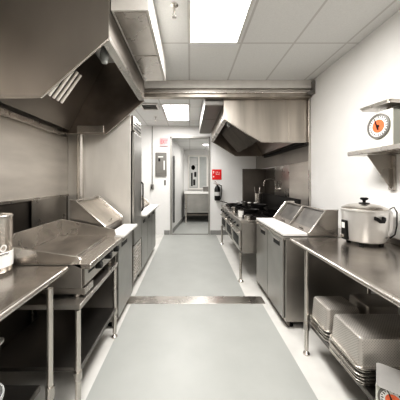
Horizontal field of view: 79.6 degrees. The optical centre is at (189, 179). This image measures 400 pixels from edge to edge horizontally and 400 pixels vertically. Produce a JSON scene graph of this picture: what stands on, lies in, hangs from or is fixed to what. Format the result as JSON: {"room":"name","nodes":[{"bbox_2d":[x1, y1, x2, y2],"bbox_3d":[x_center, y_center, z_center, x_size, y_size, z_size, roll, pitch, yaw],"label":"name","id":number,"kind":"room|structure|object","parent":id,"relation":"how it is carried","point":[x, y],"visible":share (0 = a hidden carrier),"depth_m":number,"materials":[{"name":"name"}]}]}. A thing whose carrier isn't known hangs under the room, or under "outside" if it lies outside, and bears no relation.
{"room":"commercial kitchen","nodes":[
{"label":"commercial kitchen","id":0,"kind":"room"},
{"bbox_2d":[77,125,103,132],"bbox_3d":[-1.235,-0.630,2.976,0.330,0.090,0.022,0,0,0],"label":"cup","id":1,"kind":"object","parent":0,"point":[80,128],"depth_m":2.96,"materials":[{"name":"silver metal"}]},
{"bbox_2d":[172,139,183,228],"bbox_3d":[-0.420,0.130,7.860,0.400,2.700,2.480,0,0,0],"label":"wall","id":2,"kind":"structure","parent":0,"point":[177,151],"depth_m":7.72,"materials":[{"name":"white paint"}]},
{"bbox_2d":[173,156,174,222],"bbox_3d":[-0.446,0.255,6.680,0.032,1.850,0.080,0,0,0],"label":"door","id":3,"kind":"structure","parent":2,"relation":"in","point":[173,156],"depth_m":6.64,"materials":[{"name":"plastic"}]},
{"bbox_2d":[172,216,184,232],"bbox_3d":[-0.350,1.420,7.866,0.020,0.120,2.450,0,0,6],"label":"baseboard","id":4,"kind":"structure","parent":2,"relation":"attached to","point":[183,218],"depth_m":7.50,"materials":[{"name":"grey rubber"}]},
{"bbox_2d":[0,219,369,399],"bbox_3d":[0.100,1.527,3.650,3.600,0.106,11.300,0,0,0],"label":"floor","id":5,"kind":"structure","parent":0,"point":[328,379],"depth_m":2.00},
{"bbox_2d":[0,266,68,399],"bbox_3d":[-1.166,0.992,0.932,0.828,0.974,1.265,0,0,0],"label":"worktable","id":6,"kind":"object","parent":5,"relation":"on","point":[20,284],"visible":0.95,"depth_m":1.32,"materials":[{"name":"silver metal"}]},
{"bbox_2d":[0,383,4,399],"bbox_3d":[-0.950,1.068,1.060,0.208,0.180,0.208,0,0,0],"label":"plastic tub","id":7,"kind":"object","parent":6,"relation":"on","point":[2,389],"visible":1,"depth_m":1.13,"materials":[{"name":"white plastic"}]},
{"bbox_2d":[0,213,13,273],"bbox_3d":[-1.200,0.386,1.474,0.189,0.345,0.189,0,0,0],"label":"steel canister","id":8,"kind":"object","parent":6,"relation":"on","point":[6,219],"visible":1,"depth_m":1.45,"materials":[{"name":"silver metal"}]},
{"bbox_2d":[31,196,65,322],"bbox_3d":[-1.552,0.839,2.680,0.015,1.278,0.640,0,0,0],"label":"sheet","id":9,"kind":"object","parent":5,"relation":"on","point":[43,211],"visible":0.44,"depth_m":2.58,"materials":[{"name":"silver metal"}]},
{"bbox_2d":[0,262,117,399],"bbox_3d":[-1.006,1.129,1.890,0.648,0.699,0.796,0,0,0],"label":"stand","id":10,"kind":"object","parent":5,"relation":"on","point":[77,330],"visible":0.71,"depth_m":1.72,"materials":[{"name":"silver metal"}]},
{"bbox_2d":[13,219,122,296],"bbox_3d":[-0.958,0.579,1.962,0.605,0.398,0.757,0,0,0],"label":"griddle","id":11,"kind":"object","parent":10,"relation":"on","point":[85,249],"visible":0.85,"depth_m":1.81,"materials":[{"name":"silver metal"}]},
{"bbox_2d":[77,134,83,201],"bbox_3d":[-1.400,0.011,3.060,0.084,2.935,0.084,0,0,0],"label":"steel post","id":12,"kind":"object","parent":5,"relation":"on","point":[80,137],"visible":0.32,"depth_m":3.02,"materials":[{"name":"silver metal"}]},
{"bbox_2d":[37,195,136,326],"bbox_3d":[-1.087,0.837,2.692,0.865,1.285,0.637,0,0,0],"label":"prep table","id":13,"kind":"object","parent":5,"relation":"on","point":[96,211],"visible":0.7,"depth_m":2.50,"materials":[{"name":"silver metal"}]},
{"bbox_2d":[68,116,143,282],"bbox_3d":[-1.141,0.320,3.365,0.902,2.319,0.490,0,0,0],"label":"refrigerator","id":14,"kind":"object","parent":5,"relation":"on","point":[113,159],"visible":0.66,"depth_m":3.12,"materials":[{"name":"silver metal"}]},
{"bbox_2d":[131,116,140,136],"bbox_3d":[-0.752,-0.745,3.365,0.035,0.190,0.480,0,0,0],"label":"grille","id":15,"kind":"object","parent":14,"relation":"attached to","point":[135,124],"depth_m":3.24,"materials":[{"name":"silver metal"}]},
{"bbox_2d":[132,238,140,282],"bbox_3d":[-0.752,1.105,3.365,0.035,0.470,0.480,0,0,0],"label":"grille","id":16,"kind":"object","parent":14,"relation":"attached to","point":[136,248],"depth_m":3.26,"materials":[{"name":"silver metal"}]},
{"bbox_2d":[137,198,158,276],"bbox_3d":[-1.105,0.867,4.395,0.890,1.225,1.522,0,0,0],"label":"prep table","id":17,"kind":"object","parent":5,"relation":"on","point":[148,213],"visible":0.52,"depth_m":4.16,"materials":[{"name":"silver metal"}]},
{"bbox_2d":[135,235,244,295],"bbox_3d":[0.000,1.477,4.763,1.400,0.006,3.435,0,0,0],"label":"floor mat","id":18,"kind":"object","parent":5,"relation":"on","point":[181,265],"visible":1,"depth_m":3.87,"materials":[{"name":"grey rubber"}]},
{"bbox_2d":[126,296,264,303],"bbox_3d":[0.030,1.475,2.950,1.740,0.008,0.176,0,0,0],"label":"floor strip","id":19,"kind":"object","parent":5,"relation":"on","point":[132,299],"visible":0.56,"depth_m":2.93,"materials":[{"name":"silver metal"}]},
{"bbox_2d":[184,191,207,222],"bbox_3d":[0.550,0.942,8.650,1.500,1.063,0.800,0,0,0],"label":"table","id":20,"kind":"object","parent":5,"relation":"on","point":[196,202],"depth_m":8.32,"materials":[{"name":"silver metal"}]},
{"bbox_2d":[184,191,207,193],"bbox_3d":[0.550,0.445,8.650,1.500,0.070,0.800,0,0,0],"label":"countertop","id":21,"kind":"structure","parent":20,"relation":"on","point":[185,192],"depth_m":8.25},
{"bbox_2d":[202,186,207,191],"bbox_3d":[0.570,0.313,8.550,0.240,0.190,0.240,0,0,0],"label":"storage bin","id":22,"kind":"object","parent":20,"relation":"on","point":[205,188],"visible":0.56,"depth_m":8.45,"materials":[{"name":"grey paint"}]},
{"bbox_2d":[86,304,317,399],"bbox_3d":[0.080,1.477,0.627,1.560,0.006,4.455,0,0,0],"label":"floor mat","id":23,"kind":"object","parent":5,"relation":"on","point":[159,351],"visible":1,"depth_m":1.98,"materials":[{"name":"grey rubber"}]},
{"bbox_2d":[242,169,265,203],"bbox_3d":[1.512,0.608,5.660,0.547,1.740,0.040,0,0,0],"label":"shield","id":24,"kind":"object","parent":5,"relation":"on","point":[251,178],"visible":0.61,"depth_m":5.66,"materials":[{"name":"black metal"}]},
{"bbox_2d":[220,192,300,282],"bbox_3d":[1.144,0.879,4.530,0.912,1.199,2.150,0,0,0],"label":"gas range","id":25,"kind":"object","parent":5,"relation":"on","point":[243,232],"visible":0.57,"depth_m":3.74,"materials":[{"name":"silver metal"}]},
{"bbox_2d":[220,201,241,206],"bbox_3d":[0.875,0.496,5.037,0.462,0.101,0.346,0,0,0],"label":"skillet","id":26,"kind":"object","parent":25,"relation":"on","point":[230,204],"visible":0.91,"depth_m":4.95,"materials":[{"name":"black metal"}]},
{"bbox_2d":[228,203,241,206],"bbox_3d":[0.950,0.521,5.020,0.312,0.050,0.312,0,0,0],"label":"bowl","id":27,"kind":"object","parent":26,"relation":"on","point":[230,204],"depth_m":4.93,"materials":[{"name":"black metal"}]},
{"bbox_2d":[238,210,243,216],"bbox_3d":[0.800,0.526,3.780,0.096,0.104,0.096,0,0,0],"label":"steel cup","id":28,"kind":"object","parent":25,"relation":"on","point":[240,212],"visible":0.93,"depth_m":3.74,"materials":[{"name":"silver metal"}]},
{"bbox_2d":[234,205,258,212],"bbox_3d":[0.968,0.496,4.150,0.445,0.100,0.271,0,0,20],"label":"skillet","id":29,"kind":"object","parent":25,"relation":"on","point":[250,210],"visible":1,"depth_m":4.09,"materials":[{"name":"black metal"}]},
{"bbox_2d":[243,208,258,212],"bbox_3d":[1.050,0.521,4.120,0.272,0.050,0.272,0,0,0],"label":"bowl","id":30,"kind":"object","parent":29,"relation":"on","point":[251,210],"depth_m":4.05,"materials":[{"name":"black metal"}]},
{"bbox_2d":[244,215,250,219],"bbox_3d":[0.850,0.548,3.540,0.106,0.059,0.106,0,0,0],"label":"steel cup","id":31,"kind":"object","parent":25,"relation":"on","point":[247,217],"visible":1,"depth_m":3.50,"materials":[{"name":"silver metal"}]},
{"bbox_2d":[241,201,267,209],"bbox_3d":[1.226,0.476,4.550,0.481,0.141,0.332,0,0,0],"label":"saute pan","id":32,"kind":"object","parent":25,"relation":"on","point":[260,206],"visible":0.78,"depth_m":4.46,"materials":[{"name":"black metal"}]},
{"bbox_2d":[250,203,267,209],"bbox_3d":[1.300,0.501,4.550,0.332,0.090,0.332,0,0,0],"label":"bowl","id":33,"kind":"object","parent":32,"relation":"on","point":[260,206],"depth_m":4.44,"materials":[{"name":"black metal"}]},
{"bbox_2d":[254,187,261,202],"bbox_3d":[1.451,0.346,5.099,0.143,0.401,0.146,0,0,-24],"label":"utensil canister","id":34,"kind":"object","parent":25,"relation":"on","point":[258,196],"visible":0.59,"depth_m":5.05,"materials":[{"name":"silver metal"}]},
{"bbox_2d":[264,206,279,215],"bbox_3d":[1.304,0.466,3.712,0.384,0.159,0.367,0,0,0],"label":"wok","id":35,"kind":"object","parent":25,"relation":"on","point":[272,211],"visible":0.6,"depth_m":3.65,"materials":[{"name":"black metal"}]},
{"bbox_2d":[256,201,365,326],"bbox_3d":[1.346,0.886,2.885,0.848,1.185,1.022,0,0,0],"label":"prep table","id":36,"kind":"object","parent":5,"relation":"on","point":[280,262],"visible":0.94,"depth_m":2.38,"materials":[{"name":"silver metal"}]},
{"bbox_2d":[290,236,399,399],"bbox_3d":[1.379,0.992,1.340,0.833,0.974,1.980,0,0,0],"label":"worktable","id":37,"kind":"object","parent":5,"relation":"on","point":[376,267],"visible":0.56,"depth_m":1.76,"materials":[{"name":"silver metal"}]},
{"bbox_2d":[310,321,328,341],"bbox_3d":[1.170,1.209,1.935,0.306,0.016,0.276,0,0,0],"label":"steel pan","id":38,"kind":"object","parent":37,"relation":"on","point":[311,323],"visible":0.16,"depth_m":1.90,"materials":[{"name":"silver metal"}]},
{"bbox_2d":[311,320,329,338],"bbox_3d":[1.174,1.186,1.931,0.306,0.016,0.276,0,0,0],"label":"steel pan","id":39,"kind":"object","parent":38,"relation":"on","point":[324,335],"visible":0.17,"depth_m":1.87,"materials":[{"name":"silver metal"}]},
{"bbox_2d":[310,316,331,335],"bbox_3d":[1.171,1.164,1.931,0.306,0.016,0.276,0,0,0],"label":"steel pan","id":40,"kind":"object","parent":39,"relation":"on","point":[311,318],"visible":0.2,"depth_m":1.88,"materials":[{"name":"silver metal"}]},
{"bbox_2d":[310,296,358,332],"bbox_3d":[1.170,1.065,1.935,0.306,0.170,0.276,0,0,0],"label":"steel pan","id":41,"kind":"object","parent":40,"relation":"on","point":[325,308],"visible":0.8,"depth_m":1.88,"materials":[{"name":"silver metal"}]},
{"bbox_2d":[329,348,375,385],"bbox_3d":[1.265,1.209,1.585,0.536,0.016,0.336,0,0,0],"label":"steel pan","id":42,"kind":"object","parent":37,"relation":"on","point":[354,379],"visible":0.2,"depth_m":1.46,"materials":[{"name":"silver metal"}]},
{"bbox_2d":[329,345,375,383],"bbox_3d":[1.261,1.191,1.579,0.536,0.016,0.336,0,0,0],"label":"steel pan","id":43,"kind":"object","parent":42,"relation":"on","point":[331,349],"visible":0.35,"depth_m":1.48,"materials":[{"name":"silver metal"}]},
{"bbox_2d":[329,344,375,380],"bbox_3d":[1.263,1.173,1.579,0.536,0.016,0.336,0,0,0],"label":"steel pan","id":44,"kind":"object","parent":43,"relation":"on","point":[356,375],"visible":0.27,"depth_m":1.43,"materials":[{"name":"silver metal"}]},
{"bbox_2d":[328,339,375,376],"bbox_3d":[1.258,1.155,1.583,0.536,0.016,0.336,0,0,0],"label":"steel pan","id":45,"kind":"object","parent":44,"relation":"on","point":[335,348],"visible":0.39,"depth_m":1.49,"materials":[{"name":"silver metal"}]},
{"bbox_2d":[330,339,375,372],"bbox_3d":[1.272,1.137,1.590,0.536,0.016,0.336,0,0,0],"label":"steel pan","id":46,"kind":"object","parent":45,"relation":"on","point":[360,370],"visible":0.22,"depth_m":1.46,"materials":[{"name":"silver metal"}]},
{"bbox_2d":[329,314,399,370],"bbox_3d":[1.265,1.040,1.585,0.536,0.175,0.336,0,0,0],"label":"pan","id":47,"kind":"object","parent":46,"relation":"on","point":[367,340],"visible":1,"depth_m":1.50,"materials":[{"name":"silver metal"}]},
{"bbox_2d":[340,197,397,244],"bbox_3d":[1.559,0.357,2.151,0.364,0.402,0.391,0,0,-29],"label":"rice cooker","id":48,"kind":"object","parent":37,"relation":"on","point":[363,222],"visible":1,"depth_m":2.03,"materials":[{"name":"silver metal"}]},
{"bbox_2d":[376,363,399,399],"bbox_3d":[1.078,1.138,1.274,0.146,0.159,0.205,0,0,38],"label":"scale","id":49,"kind":"object","parent":37,"relation":"on","point":[387,378],"visible":1,"depth_m":1.26,"materials":[{"name":"grey metal"}]},
{"bbox_3d":[1.490,1.209,1.960,0.306,0.017,0.276,0,0,0],"label":"steel pan","id":50,"kind":"object","parent":37,"relation":"on","visible":0},
{"bbox_3d":[1.485,1.186,1.954,0.306,0.017,0.276,0,0,0],"label":"steel pan","id":51,"kind":"object","parent":50,"relation":"on","visible":0},
{"bbox_2d":[349,294,397,313],"bbox_3d":[1.490,1.072,1.960,0.306,0.200,0.276,0,0,0],"label":"steel pan","id":52,"kind":"object","parent":51,"relation":"on","point":[365,303],"visible":0.4,"depth_m":1.90,"materials":[{"name":"silver metal"}]},
{"bbox_2d":[173,139,207,149],"bbox_3d":[0.450,-1.180,7.910,2.300,0.080,2.580,0,0,0],"label":"ceiling","id":53,"kind":"structure","parent":0,"point":[186,144],"depth_m":7.50,"materials":[{"name":"paint"}]},
{"bbox_2d":[184,150,207,215],"bbox_3d":[0.490,0.130,9.150,2.220,2.700,0.100,0,0,0],"label":"wall","id":54,"kind":"structure","parent":0,"point":[186,152],"depth_m":9.10,"materials":[{"name":"white paint"}]},
{"bbox_2d":[190,158,196,186],"bbox_3d":[0.130,-0.280,9.058,0.260,1.080,0.016,0,0,0],"label":"poster","id":55,"kind":"object","parent":54,"relation":"attached to","point":[193,161],"visible":1,"depth_m":9.05,"materials":[{"name":"grey paint"}]},
{"bbox_2d":[191,172,195,185],"bbox_3d":[0.140,-0.035,9.052,0.200,0.530,0.004,0,0,0],"label":"print","id":56,"kind":"object","parent":55,"relation":"attached to","point":[193,174],"depth_m":9.05,"materials":[{"name":"white paper"}]},
{"bbox_2d":[187,216,207,218],"bbox_3d":[0.650,1.420,9.090,1.700,0.120,0.020,0,0,0],"label":"baseboard","id":57,"kind":"structure","parent":54,"relation":"attached to","point":[188,217],"depth_m":9.08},
{"bbox_2d":[188,155,207,189],"bbox_3d":[0.300,-0.290,9.069,0.768,1.300,0.058,0,0,0],"label":"window","id":58,"kind":"structure","parent":54,"relation":"in","point":[202,160],"depth_m":9.07,"materials":[{"name":"white metal"}]},
{"bbox_2d":[141,126,255,234],"bbox_3d":[0.100,-0.030,6.560,3.600,3.020,0.120,0,0,0],"label":"wall","id":59,"kind":"structure","parent":0,"point":[231,166],"depth_m":6.50,"materials":[{"name":"white paint"}]},
{"bbox_2d":[151,126,153,189],"bbox_3d":[-1.020,-0.595,6.458,0.080,1.710,0.080,0,0,0],"label":"conduit","id":60,"kind":"object","parent":59,"relation":"attached to","point":[152,184],"visible":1,"depth_m":6.48,"materials":[{"name":"grey metal"}]},
{"bbox_2d":[155,153,166,175],"bbox_3d":[-0.780,-0.420,6.473,0.300,0.640,0.052,0,0,0],"label":"electrical panel","id":61,"kind":"object","parent":59,"relation":"attached to","point":[160,158],"visible":1,"depth_m":6.45,"materials":[{"name":"grey paint"}]},
{"bbox_2d":[160,138,168,145],"bbox_3d":[-0.695,-1.025,6.477,0.230,0.230,0.042,0,0,0],"label":"exit sign","id":62,"kind":"object","parent":59,"relation":"attached to","point":[163,141],"visible":1,"depth_m":6.46,"materials":[{"name":"plastic"}]},
{"bbox_2d":[170,137,209,234],"bbox_3d":[0.000,0.153,6.558,1.088,2.654,0.145,0,0,0],"label":"trim","id":63,"kind":"structure","parent":59,"relation":"attached to","point":[171,138],"depth_m":6.49,"materials":[{"name":"grey metal"}]},
{"bbox_2d":[172,234,207,234],"bbox_3d":[0.000,1.474,6.530,1.000,0.012,0.060,0,0,0],"label":"trim","id":64,"kind":"structure","parent":59,"relation":"attached to","point":[172,234],"depth_m":6.50,"materials":[{"name":"grey paint"}]},
{"bbox_2d":[164,230,227,234],"bbox_3d":[0.175,1.420,6.490,1.750,0.120,0.020,0,0,0],"label":"baseboard","id":65,"kind":"structure","parent":59,"relation":"attached to","point":[166,232],"depth_m":6.48,"materials":[{"name":"grey rubber"}]},
{"bbox_2d":[212,169,220,179],"bbox_3d":[0.725,-0.147,6.492,0.250,0.275,0.012,0,0,0],"label":"safety sign","id":66,"kind":"object","parent":59,"relation":"attached to","point":[216,173],"visible":1,"depth_m":6.49,"materials":[{"name":"red plastic"}]},
{"bbox_2d":[214,181,221,200],"bbox_3d":[0.742,0.287,6.410,0.228,0.525,0.179,0,0,0],"label":"fire extinguisher","id":67,"kind":"object","parent":59,"relation":"attached to","point":[217,197],"visible":1,"depth_m":6.34,"materials":[{"name":"black metal"}]},
{"bbox_2d":[95,0,399,125],"bbox_3d":[0.100,-1.500,2.250,3.600,0.080,8.500,0,0,0],"label":"ceiling","id":68,"kind":"structure","parent":0,"point":[280,39],"depth_m":2.55,"materials":[{"name":"tile"}]},
{"bbox_2d":[0,0,143,136],"bbox_3d":[-1.075,-0.996,2.345,1.017,0.922,1.333,0,0,0],"label":"exhaust hood","id":69,"kind":"object","parent":68,"relation":"attached to","point":[51,71],"visible":0.98,"depth_m":1.69,"materials":[{"name":"silver metal"}]},
{"bbox_2d":[100,45,108,63],"bbox_3d":[-0.682,-1.015,1.910,0.072,0.190,0.072,0,0,0],"label":"lamp","id":70,"kind":"object","parent":69,"relation":"attached to","point":[104,55],"depth_m":1.89,"materials":[{"name":"clear glass"}]},
{"bbox_2d":[111,0,165,80],"bbox_3d":[-0.431,-1.333,2.330,0.273,0.250,1.220,0,0,0],"label":"duct","id":71,"kind":"object","parent":68,"relation":"attached to","point":[137,21],"visible":1,"depth_m":2.02,"materials":[{"name":"white metal"}]},
{"bbox_2d":[140,103,159,109],"bbox_3d":[-0.800,-1.449,4.760,0.366,0.023,0.400,0,0,0],"label":"ceiling vent","id":72,"kind":"object","parent":68,"relation":"in","point":[144,106],"visible":0.84,"depth_m":4.75,"materials":[{"name":"white metal"}]},
{"bbox_2d":[171,2,177,18],"bbox_3d":[-0.130,-1.407,2.000,0.064,0.103,0.064,0,0,0],"label":"sprinkler head","id":73,"kind":"object","parent":68,"relation":"attached to","point":[174,5],"visible":1,"depth_m":1.99},
{"bbox_2d":[162,104,189,120],"bbox_3d":[-0.278,-1.450,5.225,0.539,0.017,1.250,0,0,0],"label":"recessed light","id":74,"kind":"object","parent":68,"relation":"in","point":[173,112],"visible":1,"depth_m":5.13,"materials":[{"name":"white plastic"}]},
{"bbox_2d":[199,99,222,133],"bbox_3d":[0.367,-1.298,4.780,0.275,0.320,2.240,0,0,0],"label":"duct","id":75,"kind":"object","parent":68,"relation":"attached to","point":[211,108],"visible":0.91,"depth_m":4.24,"materials":[{"name":"silver metal"}]},
{"bbox_2d":[189,0,253,43],"bbox_3d":[0.250,-1.450,1.950,0.524,0.017,1.180,0,0,0],"label":"recessed light","id":76,"kind":"object","parent":68,"relation":"in","point":[210,21],"visible":1,"depth_m":2.18,"materials":[{"name":"white plastic"}]},
{"bbox_2d":[144,80,314,98],"bbox_3d":[0.100,-1.339,3.535,3.390,0.239,0.190,0,0,0],"label":"ceiling beam","id":77,"kind":"structure","parent":68,"relation":"attached to","point":[168,89],"depth_m":3.50,"materials":[{"name":"silver metal"}]},
{"bbox_2d":[211,99,307,157],"bbox_3d":[1.152,-0.991,4.670,1.292,0.932,2.083,0,0,0],"label":"exhaust hood","id":78,"kind":"object","parent":68,"relation":"attached to","point":[242,127],"visible":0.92,"depth_m":3.64,"materials":[{"name":"silver metal"}]},
{"bbox_2d":[263,10,399,313],"bbox_3d":[1.850,0.010,2.250,0.100,2.940,8.500,0,0,0],"label":"wall","id":79,"kind":"structure","parent":0,"point":[368,74],"depth_m":2.64,"materials":[{"name":"white paint"}]},
{"bbox_2d":[256,98,310,206],"bbox_3d":[1.784,-0.038,5.030,0.029,2.837,2.920,0,0,0],"label":"cladding","id":80,"kind":"object","parent":79,"relation":"attached to","point":[293,180],"visible":0.36,"depth_m":4.20,"materials":[{"name":"silver metal"}]},
{"bbox_2d":[263,179,279,190],"bbox_3d":[1.608,0.093,4.750,0.336,0.245,0.100,0,0,0],"label":"pot filler faucet","id":81,"kind":"object","parent":80,"relation":"attached to","point":[275,188],"visible":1,"depth_m":4.74,"materials":[{"name":"silver metal"}]},
{"bbox_2d":[348,143,399,189],"bbox_3d":[1.649,-0.087,1.445,0.298,0.355,1.690,0,0,0],"label":"wall shelf","id":82,"kind":"object","parent":79,"relation":"attached to","point":[382,158],"visible":1,"depth_m":2.12,"materials":[{"name":"silver metal"}]},
{"bbox_2d":[360,98,399,148],"bbox_3d":[1.646,-0.443,1.977,0.320,0.349,0.291,0,0,-7],"label":"scale","id":83,"kind":"object","parent":82,"relation":"on","point":[383,126],"visible":0.98,"depth_m":1.92,"materials":[{"name":"white metal"}]},
{"bbox_2d":[387,236,399,245],"bbox_3d":[1.786,0.532,1.340,0.018,0.055,1.980,0,0,0],"label":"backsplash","id":84,"kind":"structure","parent":79,"relation":"attached to","point":[393,240],"depth_m":2.09,"materials":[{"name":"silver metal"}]},
{"bbox_3d":[-1.650,0.010,2.250,0.100,2.940,8.500,0,0,0],"label":"wall","id":85,"kind":"structure","parent":0,"visible":0},
{"bbox_2d":[0,102,68,350],"bbox_3d":[-1.585,0.011,0.609,0.029,2.933,5.018,0,0,0],"label":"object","id":86,"kind":"structure","parent":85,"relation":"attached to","point":[33,161],"depth_m":2.30,"materials":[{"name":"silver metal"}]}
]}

